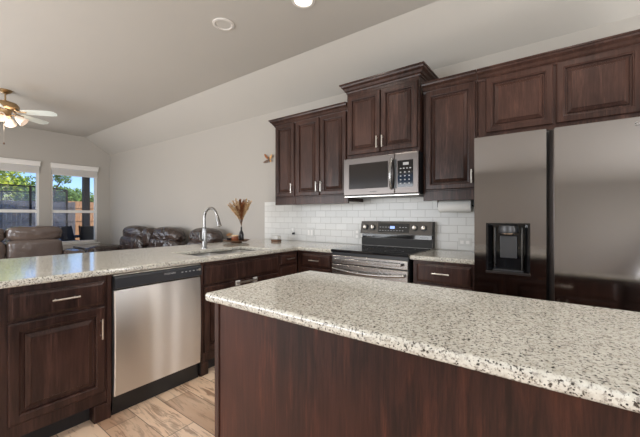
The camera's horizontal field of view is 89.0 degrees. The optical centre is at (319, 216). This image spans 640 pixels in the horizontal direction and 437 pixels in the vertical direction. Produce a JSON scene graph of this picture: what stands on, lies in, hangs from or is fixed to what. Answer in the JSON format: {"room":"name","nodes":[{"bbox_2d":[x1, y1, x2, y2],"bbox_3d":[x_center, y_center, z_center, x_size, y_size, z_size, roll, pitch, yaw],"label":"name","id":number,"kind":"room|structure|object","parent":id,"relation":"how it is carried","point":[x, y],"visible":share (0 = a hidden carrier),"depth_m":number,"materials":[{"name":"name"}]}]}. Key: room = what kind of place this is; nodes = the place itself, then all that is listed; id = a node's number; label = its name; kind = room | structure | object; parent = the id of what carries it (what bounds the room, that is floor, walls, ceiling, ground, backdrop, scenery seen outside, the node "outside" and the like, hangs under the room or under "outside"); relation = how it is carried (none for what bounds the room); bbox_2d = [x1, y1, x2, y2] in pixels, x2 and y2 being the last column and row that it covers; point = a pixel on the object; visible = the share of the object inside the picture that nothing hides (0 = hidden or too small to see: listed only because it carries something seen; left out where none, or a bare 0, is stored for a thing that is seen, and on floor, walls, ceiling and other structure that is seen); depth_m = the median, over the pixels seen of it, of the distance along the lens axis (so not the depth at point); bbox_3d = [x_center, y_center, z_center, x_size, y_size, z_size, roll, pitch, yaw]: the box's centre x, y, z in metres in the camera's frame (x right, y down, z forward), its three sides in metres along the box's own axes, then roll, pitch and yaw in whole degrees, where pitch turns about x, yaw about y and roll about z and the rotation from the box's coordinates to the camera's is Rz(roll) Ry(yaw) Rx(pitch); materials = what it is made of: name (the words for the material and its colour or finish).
{"room":"kitchen","nodes":[
{"label":"kitchen","id":0,"kind":"room"},
{"bbox_2d":[0,123,109,250],"bbox_3d":[-6.751,-0.267,5.416,0.150,3.003,5.800,0,0,37],"label":"wall","id":1,"kind":"structure","parent":0,"point":[47,147],"depth_m":6.83,"materials":[{"name":"paint"}]},
{"bbox_2d":[0,157,40,225],"bbox_3d":[-6.016,-0.210,6.337,0.175,1.810,0.930,0,0,37],"label":"window","id":2,"kind":"structure","parent":1,"relation":"in","point":[15,165],"depth_m":6.45,"materials":[{"name":"white wood"}]},
{"bbox_2d":[0,163,38,173],"bbox_3d":[-5.986,-0.937,6.314,0.046,0.135,0.832,0,0,37],"label":"raised blind","id":3,"kind":"object","parent":2,"relation":"attached to","point":[15,167],"depth_m":6.40,"materials":[{"name":"white fabric"}]},
{"bbox_2d":[50,163,99,248],"bbox_3d":[-5.399,-0.210,7.168,0.175,1.810,0.930,0,0,37],"label":"window","id":4,"kind":"structure","parent":1,"relation":"in","point":[56,168],"depth_m":7.16,"materials":[{"name":"white wood"}]},
{"bbox_2d":[51,168,96,177],"bbox_3d":[-5.369,-0.937,7.146,0.046,0.135,0.832,0,0,37],"label":"raised blind","id":5,"kind":"object","parent":4,"relation":"attached to","point":[88,173],"depth_m":7.11,"materials":[{"name":"white"}]},
{"bbox_2d":[51,366,214,436],"bbox_3d":[-2.513,1.285,2.274,10.703,0.100,6.100,0,0,37],"label":"floor","id":6,"kind":"structure","parent":0,"point":[187,409],"depth_m":1.99,"materials":[{"name":"brown wood"}]},
{"bbox_2d":[0,226,85,258],"bbox_3d":[-5.144,0.705,5.370,0.859,1.064,2.034,0,0,37],"label":"sofa","id":7,"kind":"object","parent":6,"relation":"on","point":[23,241],"visible":0.51,"depth_m":5.70,"materials":[{"name":"brown leather"}]},
{"bbox_2d":[0,228,4,240],"bbox_3d":[-5.596,0.311,5.217,0.317,0.274,0.785,0,0,37],"label":"cushion","id":8,"kind":"object","parent":7,"relation":"on","point":[2,233],"depth_m":5.43,"materials":[{"name":"beige leather"}]},
{"bbox_2d":[0,241,5,258],"bbox_3d":[-5.578,0.596,5.205,0.305,0.385,0.779,0,0,37],"label":"cushion","id":9,"kind":"object","parent":7,"relation":"on","point":[2,246],"depth_m":5.41,"materials":[{"name":"brown leather"}]},
{"bbox_2d":[4,226,61,240],"bbox_3d":[-5.128,0.310,5.848,0.316,0.275,0.797,0,0,37],"label":"cushion","id":10,"kind":"object","parent":7,"relation":"on","point":[18,233],"depth_m":5.72,"materials":[{"name":"beige leather"}]},
{"bbox_2d":[5,238,62,258],"bbox_3d":[-5.114,0.596,5.832,0.305,0.387,0.783,0,0,37],"label":"cushion","id":11,"kind":"object","parent":7,"relation":"on","point":[14,247],"depth_m":5.69,"materials":[{"name":"brown leather"}]},
{"bbox_2d":[0,275,110,436],"bbox_3d":[-1.669,0.796,1.930,0.634,0.877,0.572,0,0,37],"label":"base cabinet","id":12,"kind":"object","parent":6,"relation":"on","point":[55,337],"visible":0.96,"depth_m":1.77,"materials":[{"name":"brown wood"}]},
{"bbox_2d":[73,244,115,249],"bbox_3d":[-4.689,0.935,6.925,0.760,0.600,0.720,0,0,37],"label":"end table","id":13,"kind":"object","parent":6,"relation":"on","point":[85,246],"visible":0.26,"depth_m":6.80,"materials":[{"name":"black glass"}]},
{"bbox_2d":[84,225,185,252],"bbox_3d":[-3.403,0.708,5.925,2.349,1.054,0.911,0,0,37],"label":"sofa","id":14,"kind":"object","parent":6,"relation":"on","point":[134,236],"visible":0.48,"depth_m":5.94,"materials":[{"name":"brown leather"}]},
{"bbox_2d":[119,236,148,249],"bbox_3d":[-3.620,0.576,6.381,0.919,0.408,0.305,0,0,37],"label":"cushion","id":15,"kind":"object","parent":14,"relation":"on","point":[126,242],"depth_m":6.18,"materials":[{"name":"brown leather"}]},
{"bbox_2d":[123,225,147,237],"bbox_3d":[-3.600,0.346,6.405,0.929,0.328,0.326,0,0,37],"label":"cushion","id":16,"kind":"object","parent":14,"relation":"on","point":[134,231],"depth_m":6.22,"materials":[{"name":"brown leather"}]},
{"bbox_2d":[142,228,155,245],"bbox_3d":[-3.126,0.385,6.054,0.279,0.345,0.308,0,0,37],"label":"cushion","id":17,"kind":"object","parent":14,"relation":"on","point":[147,232],"depth_m":5.92,"materials":[{"name":"brown leather"}]},
{"bbox_2d":[148,238,184,247],"bbox_3d":[-2.684,0.576,5.686,0.891,0.411,0.305,0,0,37],"label":"cushion","id":18,"kind":"object","parent":14,"relation":"on","point":[152,242],"depth_m":5.48,"materials":[{"name":"brown leather"}]},
{"bbox_2d":[152,226,185,241],"bbox_3d":[-2.666,0.344,5.711,0.885,0.327,0.327,0,0,37],"label":"cushion","id":19,"kind":"object","parent":14,"relation":"on","point":[161,234],"depth_m":5.50,"materials":[{"name":"brown leather"}]},
{"bbox_2d":[111,263,201,414],"bbox_3d":[-1.313,0.798,2.405,0.598,0.874,0.606,0,0,37],"label":"dishwasher","id":20,"kind":"object","parent":6,"relation":"on","point":[156,313],"visible":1,"depth_m":2.19,"materials":[{"name":"silver metal"}]},
{"bbox_2d":[187,227,223,244],"bbox_3d":[-1.829,0.706,4.745,0.962,1.057,0.882,0,0,37],"label":"recliner chair","id":21,"kind":"object","parent":6,"relation":"on","point":[213,235],"visible":0.16,"depth_m":4.88,"materials":[{"name":"brown leather"}]},
{"bbox_2d":[187,241,208,244],"bbox_3d":[-1.781,0.576,5.017,0.699,0.408,0.305,0,0,37],"label":"cushion","id":22,"kind":"object","parent":21,"relation":"on","point":[190,242],"depth_m":4.94,"materials":[{"name":"brown leather"}]},
{"bbox_2d":[192,249,277,376],"bbox_3d":[-0.889,0.796,3.009,0.602,0.877,0.860,0,0,37],"label":"base cabinet","id":23,"kind":"object","parent":6,"relation":"on","point":[221,274],"visible":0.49,"depth_m":2.62,"materials":[{"name":"brown wood"}]},
{"bbox_2d":[0,239,356,288],"bbox_3d":[-1.045,0.339,2.910,1.597,0.036,3.010,0,0,37],"label":"countertop","id":24,"kind":"structure","parent":23,"relation":"on","point":[24,271],"depth_m":2.41,"materials":[{"name":"stone"}]},
{"bbox_2d":[199,207,221,247],"bbox_3d":[-1.079,0.115,3.184,0.275,0.412,0.102,0,0,37],"label":"kitchen faucet","id":25,"kind":"object","parent":24,"relation":"on","point":[204,229],"visible":1,"depth_m":3.24,"materials":[{"name":"grey metal"}]},
{"bbox_2d":[193,250,250,256],"bbox_3d":[-0.896,0.439,3.033,0.472,0.162,0.787,0,0,37],"label":"sink","id":26,"kind":"object","parent":24,"relation":"in","point":[231,251],"visible":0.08,"depth_m":3.27,"materials":[{"name":"silver metal"}]},
{"bbox_2d":[193,253,219,256],"bbox_3d":[-1.012,0.439,2.876,0.472,0.162,0.396,0,0,37],"label":"basin","id":27,"kind":"object","parent":26,"relation":"in","point":[204,254],"depth_m":3.12,"materials":[{"name":"grey metal"}]},
{"bbox_2d":[212,250,250,253],"bbox_3d":[-0.769,0.439,3.204,0.472,0.162,0.361,0,0,37],"label":"basin","id":28,"kind":"object","parent":26,"relation":"in","point":[232,251],"depth_m":3.37,"materials":[{"name":"grey metal"}]},
{"bbox_2d":[223,239,249,242],"bbox_3d":[-1.017,0.303,3.953,0.320,0.036,0.320,0,0,37],"label":"serving tray","id":29,"kind":"object","parent":24,"relation":"on","point":[225,240],"visible":0.8,"depth_m":3.86,"materials":[{"name":"brown wood"}]},
{"bbox_2d":[231,235,238,240],"bbox_3d":[-1.021,0.263,3.913,0.086,0.072,0.086,0,0,37],"label":"candle jar","id":30,"kind":"object","parent":29,"relation":"on","point":[233,237],"visible":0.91,"depth_m":3.88,"materials":[{"name":"brown"}]},
{"bbox_2d":[239,227,243,239],"bbox_3d":[-0.958,0.214,3.965,0.060,0.170,0.060,0,0,37],"label":"bottle vase","id":31,"kind":"object","parent":29,"relation":"on","point":[241,234],"visible":0.82,"depth_m":3.94,"materials":[{"name":"black glass"}]},
{"bbox_2d":[227,199,251,226],"bbox_3d":[-0.977,-0.045,3.964,0.310,0.347,0.122,0,0,-4],"label":"plumes","id":32,"kind":"object","parent":31,"relation":"in","point":[240,209],"visible":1,"depth_m":3.95,"materials":[{"name":"brown plant"}]},
{"bbox_2d":[271,235,280,241],"bbox_3d":[-0.553,0.282,4.108,0.110,0.078,0.080,0,0,37],"label":"soap dish","id":33,"kind":"object","parent":24,"relation":"on","point":[275,238],"visible":1,"depth_m":4.08,"materials":[{"name":"white ceramic"}]},
{"bbox_2d":[235,277,257,285],"bbox_3d":[-0.634,0.565,2.829,0.026,0.040,0.238,0,0,37],"label":"towel bar","id":34,"kind":"object","parent":23,"relation":"attached to","point":[238,282],"visible":1,"depth_m":2.80,"materials":[{"name":"grey metal"}]},
{"bbox_2d":[278,250,296,276],"bbox_3d":[-0.535,0.796,3.459,0.634,0.877,0.277,0,0,37],"label":"base cabinet","id":35,"kind":"object","parent":6,"relation":"on","point":[287,261],"visible":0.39,"depth_m":3.27,"materials":[{"name":"brown wood"}]},
{"bbox_2d":[298,250,332,272],"bbox_3d":[0.111,0.796,3.512,0.442,0.877,0.662,0,0,37],"label":"base cabinet","id":36,"kind":"object","parent":6,"relation":"on","point":[307,260],"visible":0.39,"depth_m":3.27,"materials":[{"name":"brown wood"}]},
{"bbox_2d":[331,221,434,282],"bbox_3d":[0.599,0.645,3.124,0.777,1.180,0.703,0,0,37],"label":"electric range","id":37,"kind":"object","parent":6,"relation":"on","point":[382,261],"visible":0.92,"depth_m":3.06,"materials":[{"name":"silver metal"}]},
{"bbox_2d":[331,245,430,257],"bbox_3d":[0.581,0.327,3.111,0.764,0.026,0.580,0,0,37],"label":"cooktop","id":38,"kind":"object","parent":37,"relation":"in","point":[378,251],"depth_m":3.00,"materials":[{"name":"black glass"}]},
{"bbox_2d":[215,303,639,436],"bbox_3d":[0.685,0.796,0.962,2.304,0.877,0.686,0,0,37],"label":"kitchen island","id":39,"kind":"object","parent":6,"relation":"on","point":[274,377],"visible":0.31,"depth_m":0.96,"materials":[{"name":"brown wood"}]},
{"bbox_2d":[205,271,639,412],"bbox_3d":[0.683,0.339,0.943,2.384,0.036,0.713,0,0,37],"label":"island countertop","id":40,"kind":"structure","parent":39,"relation":"on","point":[591,353],"depth_m":0.95,"materials":[{"name":"stone"}]},
{"bbox_2d":[413,260,473,290],"bbox_3d":[1.130,0.796,2.756,0.490,0.877,0.662,0,0,37],"label":"base cabinet","id":41,"kind":"object","parent":6,"relation":"on","point":[431,273],"visible":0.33,"depth_m":2.52,"materials":[{"name":"brown wood"}]},
{"bbox_2d":[410,249,473,264],"bbox_3d":[1.129,0.339,2.773,0.517,0.036,0.640,0,0,37],"label":"countertop","id":42,"kind":"structure","parent":41,"relation":"on","point":[437,255],"depth_m":2.62,"materials":[{"name":"stone"}]},
{"bbox_2d":[474,116,639,311],"bbox_3d":[1.640,0.352,2.241,0.916,1.765,0.806,0,0,37],"label":"refrigerator","id":43,"kind":"object","parent":6,"relation":"on","point":[557,211],"visible":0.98,"depth_m":1.93,"materials":[{"name":"grey metal"}]},
{"bbox_2d":[0,0,639,154],"bbox_3d":[-2.513,-1.678,2.274,10.703,0.480,6.100,0,0,37],"label":"ceiling","id":44,"kind":"structure","parent":0,"point":[120,76],"depth_m":3.31,"materials":[{"name":"paint"}]},
{"bbox_2d":[0,88,56,143],"bbox_3d":[-4.457,-1.386,4.549,1.203,0.762,1.184,0,0,37],"label":"ceiling fan","id":45,"kind":"object","parent":44,"relation":"hanging from","point":[6,107],"visible":1,"depth_m":4.61,"materials":[{"name":"gold metal"}]},
{"bbox_2d":[212,18,233,30],"bbox_3d":[-0.889,-1.762,2.997,0.196,0.012,0.196,0,0,37],"label":"recessed light","id":46,"kind":"object","parent":44,"relation":"in","point":[224,24],"visible":1,"depth_m":2.99,"materials":[{"name":"grey plastic"}]},
{"bbox_2d":[291,0,314,8],"bbox_3d":[-0.138,-1.762,2.664,0.196,0.012,0.196,0,0,37],"label":"recessed light","id":47,"kind":"object","parent":44,"relation":"in","point":[303,4],"visible":1,"depth_m":2.70,"materials":[{"name":"grey"}]},
{"bbox_2d":[110,15,639,272],"bbox_3d":[-0.744,-0.151,4.660,10.703,2.773,0.160,0,0,37],"label":"wall","id":48,"kind":"structure","parent":0,"point":[172,182],"depth_m":4.82,"materials":[{"name":"paint"}]},
{"bbox_2d":[263,154,271,162],"bbox_3d":[-0.718,-0.805,4.527,0.176,0.129,0.038,0,0,37],"label":"ornament","id":49,"kind":"object","parent":48,"relation":"attached to","point":[265,155],"visible":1,"depth_m":4.54,"materials":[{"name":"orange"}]},
{"bbox_2d":[268,115,295,204],"bbox_3d":[-0.365,-0.656,4.048,0.386,1.042,0.389,0,0,37],"label":"upper cabinet","id":50,"kind":"object","parent":48,"relation":"attached to","point":[285,127],"visible":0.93,"depth_m":3.89,"materials":[{"name":"brown wood"}]},
{"bbox_2d":[290,227,294,235],"bbox_3d":[-0.365,0.200,4.257,0.080,0.115,0.036,0,0,37],"label":"wall outlet","id":51,"kind":"object","parent":48,"relation":"attached to","point":[292,229],"visible":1,"depth_m":4.26,"materials":[{"name":"grey plastic"}]},
{"bbox_2d":[307,228,313,236],"bbox_3d":[-0.122,0.207,4.093,0.118,0.118,0.008,0,0,37],"label":"light switch","id":52,"kind":"object","parent":48,"relation":"attached to","point":[310,231],"visible":1,"depth_m":4.09,"materials":[{"name":"grey plastic"}]},
{"bbox_2d":[292,102,362,204],"bbox_3d":[0.081,-0.656,3.712,0.726,1.042,0.380,0,0,37],"label":"upper cabinet","id":53,"kind":"object","parent":48,"relation":"attached to","point":[321,133],"visible":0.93,"depth_m":3.57,"materials":[{"name":"brown wood"}]},
{"bbox_2d":[354,229,359,238],"bbox_3d":[0.420,0.205,3.691,0.075,0.115,0.008,0,0,37],"label":"wall outlet","id":54,"kind":"object","parent":48,"relation":"attached to","point":[356,231],"visible":1,"depth_m":3.69,"materials":[{"name":"grey plastic"}]},
{"bbox_2d":[339,61,438,158],"bbox_3d":[0.678,-0.954,3.235,0.870,0.754,0.454,0,0,37],"label":"upper cabinet","id":55,"kind":"object","parent":48,"relation":"attached to","point":[385,110],"visible":0.94,"depth_m":3.06,"materials":[{"name":"brown wood"}]},
{"bbox_2d":[344,151,422,198],"bbox_3d":[0.659,-0.381,3.220,0.772,0.388,0.478,0,0,37],"label":"microwave oven","id":56,"kind":"object","parent":55,"relation":"attached to","point":[397,175],"visible":0.98,"depth_m":3.04,"materials":[{"name":"silver metal"}]},
{"bbox_2d":[421,69,477,200],"bbox_3d":[1.184,-0.656,2.894,0.446,1.042,0.380,0,0,37],"label":"upper cabinet","id":57,"kind":"object","parent":48,"relation":"attached to","point":[450,103],"visible":0.87,"depth_m":2.77,"materials":[{"name":"brown wood"}]},
{"bbox_2d":[437,200,473,211],"bbox_3d":[1.211,-0.127,2.911,0.312,0.186,0.112,0,0,37],"label":"paper towel roll","id":58,"kind":"object","parent":57,"relation":"attached to","point":[449,205],"visible":0.79,"depth_m":2.87,"materials":[{"name":"white paper"}]},
{"bbox_2d":[458,238,471,246],"bbox_3d":[1.340,0.242,3.009,0.118,0.075,0.008,0,0,37],"label":"wall outlet","id":59,"kind":"object","parent":48,"relation":"attached to","point":[461,241],"visible":1,"depth_m":3.01,"materials":[{"name":"grey plastic"}]},
{"bbox_2d":[477,29,639,137],"bbox_3d":[1.809,-0.903,2.436,1.094,0.547,0.389,0,0,37],"label":"upper cabinet","id":60,"kind":"object","parent":48,"relation":"attached to","point":[598,80],"visible":0.95,"depth_m":2.31,"materials":[{"name":"brown wood"}]},
{"label":"outside","id":61,"kind":"structure","parent":0,"visible":0},
{"bbox_3d":[-20.438,1.420,31.624,53.037,0.130,100.000,0,0,37],"label":"ground","id":62,"kind":"structure","parent":61,"visible":0},
{"bbox_2d":[0,163,31,207],"bbox_3d":[-17.231,-1.196,14.934,3.412,5.109,6.675,0,0,37],"label":"tree","id":63,"kind":"object","parent":62,"relation":"on","point":[11,179],"visible":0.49,"depth_m":16.23,"materials":[{"name":"green plant"}]},
{"bbox_2d":[0,184,67,230],"bbox_3d":[-10.527,0.210,10.614,3.557,2.289,3.591,0,0,37],"label":"trampoline","id":64,"kind":"object","parent":62,"relation":"on","point":[30,191],"visible":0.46,"depth_m":11.47,"materials":[{"name":"metal"}]},
{"bbox_2d":[2,200,74,243],"bbox_3d":[-13.846,0.372,9.803,0.060,1.965,10.796,0,0,37],"label":"fence","id":65,"kind":"object","parent":62,"relation":"on","point":[9,220],"visible":0.44,"depth_m":12.88,"materials":[{"name":"wood"}]},
{"bbox_2d":[10,184,80,226],"bbox_3d":[-13.722,-0.151,16.365,1.873,3.025,2.832,0,0,37],"label":"tree","id":66,"kind":"object","parent":62,"relation":"on","point":[60,197],"visible":0.27,"depth_m":16.40,"materials":[{"name":"green plant"}]},
{"bbox_2d":[19,175,71,199],"bbox_3d":[-12.527,-0.519,14.919,1.017,3.758,1.962,0,0,37],"label":"tree","id":67,"kind":"object","parent":62,"relation":"on","point":[58,178],"visible":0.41,"depth_m":15.02,"materials":[{"name":"green plant"}]},
{"bbox_2d":[57,187,93,201],"bbox_3d":[-17.261,-0.409,25.037,2.139,3.542,4.919,0,0,37],"label":"tree","id":68,"kind":"object","parent":62,"relation":"on","point":[77,190],"visible":0.05,"depth_m":23.92,"materials":[{"name":"green plant"}]},
{"bbox_2d":[68,201,93,239],"bbox_3d":[-7.651,0.338,19.501,0.060,2.034,12.256,0,0,37],"label":"fence","id":69,"kind":"object","parent":62,"relation":"on","point":[78,204],"visible":0.02,"depth_m":14.94,"materials":[{"name":"brown wood"}]},
{"bbox_3d":[-6.690,1.310,8.359,3.237,0.089,7.000,0,0,37],"label":"patio slab","id":70,"kind":"object","parent":62,"relation":"on","visible":0},
{"bbox_2d":[58,226,76,240],"bbox_3d":[-6.082,0.755,8.009,0.639,1.031,0.518,0,0,8],"label":"patio chair","id":71,"kind":"object","parent":70,"relation":"on","point":[67,231],"visible":0.18,"depth_m":8.10,"materials":[{"name":"metal"}]},
{"bbox_2d":[82,177,89,225],"bbox_3d":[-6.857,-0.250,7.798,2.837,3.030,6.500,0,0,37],"label":"post","id":72,"kind":"object","parent":70,"relation":"on","point":[85,181],"depth_m":9.55,"materials":[{"name":"brown wood"}]},
{"bbox_2d":[79,226,93,239],"bbox_3d":[-6.016,0.755,8.655,0.518,1.031,0.639,0,0,-22],"label":"patio chair","id":73,"kind":"object","parent":70,"relation":"on","point":[85,232],"visible":0.16,"depth_m":8.39,"materials":[{"name":"metal"}]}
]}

